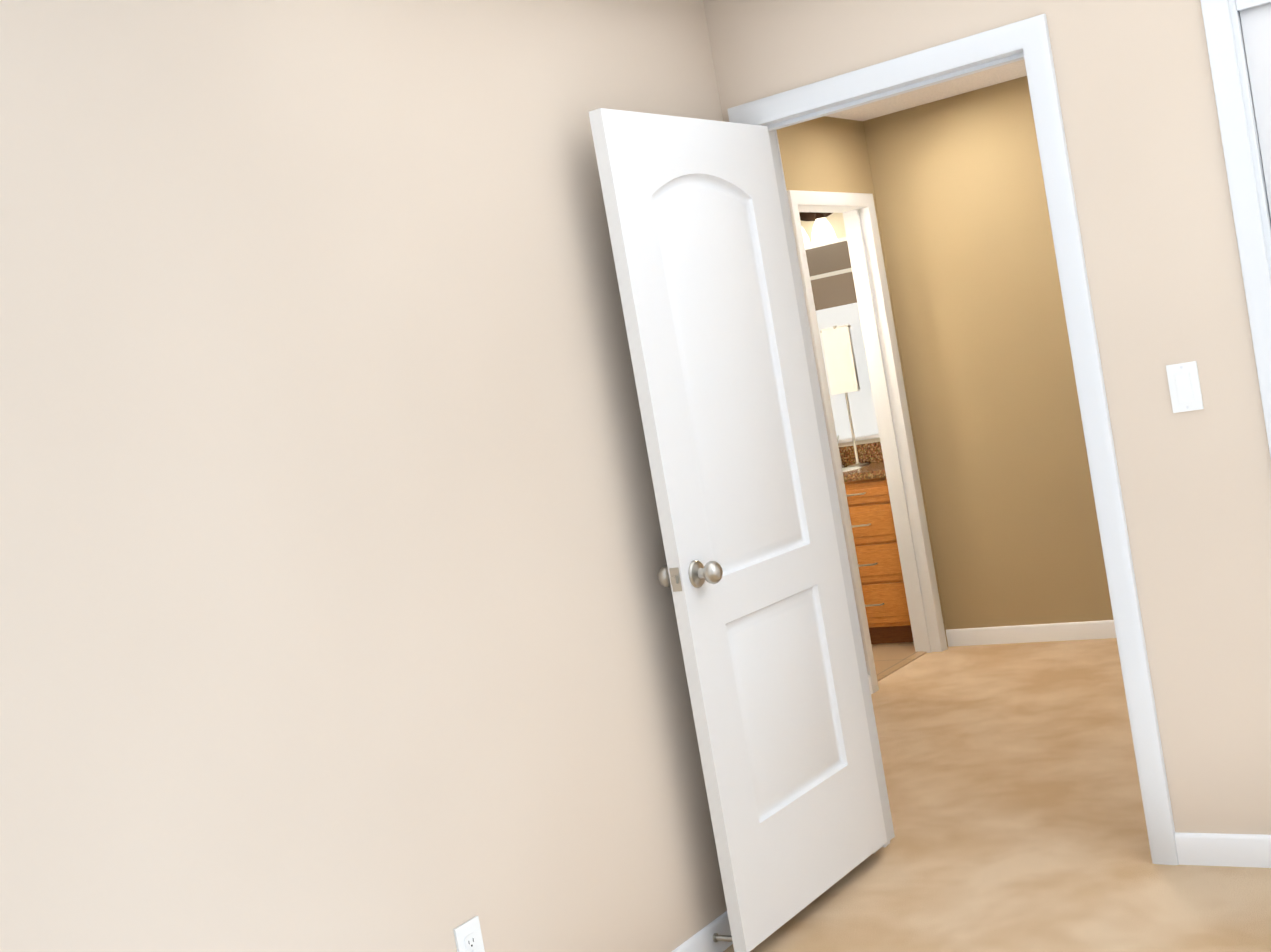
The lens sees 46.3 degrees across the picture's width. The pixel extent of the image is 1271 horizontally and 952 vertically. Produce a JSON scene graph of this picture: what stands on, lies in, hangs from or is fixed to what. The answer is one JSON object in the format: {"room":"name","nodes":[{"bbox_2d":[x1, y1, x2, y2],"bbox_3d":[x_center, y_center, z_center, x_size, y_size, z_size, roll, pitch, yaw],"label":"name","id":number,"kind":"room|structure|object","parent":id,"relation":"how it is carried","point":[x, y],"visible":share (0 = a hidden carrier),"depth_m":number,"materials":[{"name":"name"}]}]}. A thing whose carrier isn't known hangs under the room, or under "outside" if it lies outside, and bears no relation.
{"room":"empty bedroom","nodes":[
{"label":"empty bedroom","id":0,"kind":"room"},
{"bbox_2d":[0,0,726,951],"bbox_3d":[-0.786,0.151,2.543,0.120,2.440,4.290,-8,3,35],"label":"wall","id":1,"kind":"structure","parent":0,"point":[336,606],"depth_m":2.78,"materials":[{"name":"paint"}]},
{"bbox_2d":[453,916,484,951],"bbox_3d":[-0.323,0.936,2.932,0.008,0.115,0.070,-8,3,35],"label":"duplex electrical outlet","id":2,"kind":"object","parent":1,"relation":"attached to","point":[468,935],"visible":1,"depth_m":2.93,"materials":[{"name":"white plastic"}]},
{"bbox_2d":[672,911,732,951],"bbox_3d":[-0.530,1.306,2.562,0.012,0.078,4.050,-8,3,35],"label":"baseboard","id":3,"kind":"structure","parent":1,"relation":"attached to","point":[702,941],"depth_m":3.60,"materials":[{"name":"white"}]},
{"bbox_2d":[713,933,732,941],"bbox_3d":[0.226,1.117,3.592,0.080,0.022,0.021,-8,3,35],"label":"spring door stop","id":4,"kind":"object","parent":3,"relation":"attached to","point":[717,937],"visible":0.69,"depth_m":3.60,"materials":[{"name":"silver metal"}]},
{"bbox_2d":[777,129,792,189],"bbox_3d":[-0.024,-0.181,6.590,1.840,2.440,0.145,-8,3,35],"label":"wall","id":5,"kind":"structure","parent":0,"point":[781,139],"depth_m":6.10,"materials":[{"name":"beige paint"}]},
{"bbox_2d":[800,213,879,446],"bbox_3d":[0.900,-0.404,7.843,1.716,2.440,0.120,-8,3,35],"label":"wall","id":6,"kind":"structure","parent":0,"point":[835,221],"depth_m":7.55,"materials":[{"name":"paint"}]},
{"bbox_2d":[799,212,836,247],"bbox_3d":[0.881,-1.282,7.519,0.305,0.236,0.183,-8,3,35],"label":"sconce","id":7,"kind":"object","parent":6,"relation":"attached to","point":[823,232],"visible":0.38,"depth_m":7.43,"materials":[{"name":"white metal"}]},
{"bbox_2d":[805,237,879,442],"bbox_3d":[0.724,-0.642,7.838,1.190,1.030,0.012,-8,3,35],"label":"bathroom mirror","id":8,"kind":"object","parent":6,"relation":"attached to","point":[832,284],"depth_m":7.59,"materials":[{"name":"clear glass"}]},
{"bbox_2d":[781,116,948,646],"bbox_3d":[0.949,-0.346,6.500,0.120,2.440,0.840,-8,3,35],"label":"wall","id":9,"kind":"structure","parent":0,"point":[824,154],"depth_m":6.51,"materials":[{"name":"beige paint"}]},
{"bbox_2d":[787,190,947,692],"bbox_3d":[0.978,-0.181,6.494,0.138,2.105,0.797,-8,3,35],"label":"door frame","id":10,"kind":"structure","parent":9,"relation":"attached to","point":[888,414],"depth_m":6.75,"materials":[{"name":"white wood"}]},
{"bbox_2d":[871,642,926,680],"bbox_3d":[0.693,0.900,7.235,1.540,0.007,1.465,-8,3,35],"label":"floor","id":11,"kind":"structure","parent":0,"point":[890,658],"depth_m":6.82,"materials":[{"name":"beige tile"}]},
{"bbox_2d":[820,324,913,643],"bbox_3d":[0.864,0.059,7.514,1.262,1.562,0.582,-8,3,35],"label":"bathroom vanity","id":12,"kind":"object","parent":11,"relation":"on","point":[874,535],"visible":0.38,"depth_m":7.09,"materials":[{"name":"brown wood"}]},
{"bbox_2d":[826,59,1026,120],"bbox_3d":[0.516,-1.536,5.990,3.710,0.100,3.270,-8,3,35],"label":"ceiling","id":13,"kind":"structure","parent":0,"point":[964,84],"depth_m":6.35,"materials":[{"name":"white paint"}]},
{"bbox_2d":[703,0,1270,834],"bbox_3d":[1.766,-0.329,3.271,3.300,2.440,0.120,-8,3,35],"label":"wall","id":14,"kind":"structure","parent":0,"point":[1135,86],"depth_m":3.56,"materials":[{"name":"paint"}]},
{"bbox_2d":[727,14,1178,864],"bbox_3d":[0.840,-0.034,3.951,0.902,2.111,0.153,-8,3,35],"label":"door frame","id":15,"kind":"structure","parent":14,"relation":"attached to","point":[1029,38],"depth_m":3.68,"materials":[{"name":"white wood"}]},
{"bbox_2d":[589,108,886,951],"bbox_3d":[0.296,0.089,3.782,0.171,2.000,0.798,-8,3,35],"label":"bedroom door","id":16,"kind":"structure","parent":15,"relation":"attached to","point":[751,574],"depth_m":3.71,"materials":[{"name":"white painted wood"},{"name":"brushed nickel"}]},
{"bbox_2d":[1166,361,1203,412],"bbox_3d":[1.302,-0.210,3.527,0.070,0.115,0.010,-8,3,35],"label":"light switch","id":17,"kind":"object","parent":14,"relation":"attached to","point":[1184,387],"visible":1,"depth_m":3.52,"materials":[{"name":"white plastic"}]},
{"bbox_2d":[1175,832,1270,867],"bbox_3d":[1.487,0.904,3.587,0.354,0.078,0.012,-8,3,35],"label":"baseboard","id":18,"kind":"structure","parent":14,"relation":"attached to","point":[1230,850],"depth_m":3.62,"materials":[{"name":"white wood"}]},
{"bbox_2d":[1200,0,1270,458],"bbox_3d":[1.976,-0.192,3.067,1.285,2.117,0.016,-8,3,35],"label":"trim","id":19,"kind":"structure","parent":14,"relation":"attached to","point":[1222,53],"depth_m":3.38,"materials":[{"name":"white wood"}]},
{"bbox_2d":[1228,0,1270,276],"bbox_3d":[2.018,-0.183,3.123,1.181,2.079,0.122,-8,3,35],"label":"door frame","id":20,"kind":"structure","parent":14,"relation":"attached to","point":[1236,6],"depth_m":3.37,"materials":[{"name":"white wood"}]},
{"bbox_2d":[1239,2,1270,215],"bbox_3d":[1.788,-0.141,3.259,0.604,1.998,0.037,-8,3,35],"label":"closet door","id":21,"kind":"structure","parent":14,"relation":"in","point":[1256,24],"depth_m":3.37,"materials":[{"name":"white wood"}]},
{"bbox_2d":[865,76,1113,628],"bbox_3d":[1.982,-0.519,6.366,1.990,2.440,0.140,-8,3,35],"label":"wall","id":22,"kind":"structure","parent":0,"point":[954,186],"depth_m":6.59,"materials":[{"name":"beige paint"}]},
{"bbox_2d":[946,620,1115,646],"bbox_3d":[2.141,0.652,6.386,1.720,0.078,0.012,-8,3,35],"label":"baseboard","id":23,"kind":"structure","parent":22,"relation":"attached to","point":[1087,630],"depth_m":6.64,"materials":[{"name":"white wood"}]},
{"bbox_2d":[723,638,1270,951],"bbox_3d":[0.803,1.091,3.634,6.200,0.060,7.750,-8,3,35],"label":"floor carpet","id":24,"kind":"object","parent":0,"point":[1014,795],"visible":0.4,"depth_m":4.09,"materials":[{"name":"beige carpet"}]}
]}

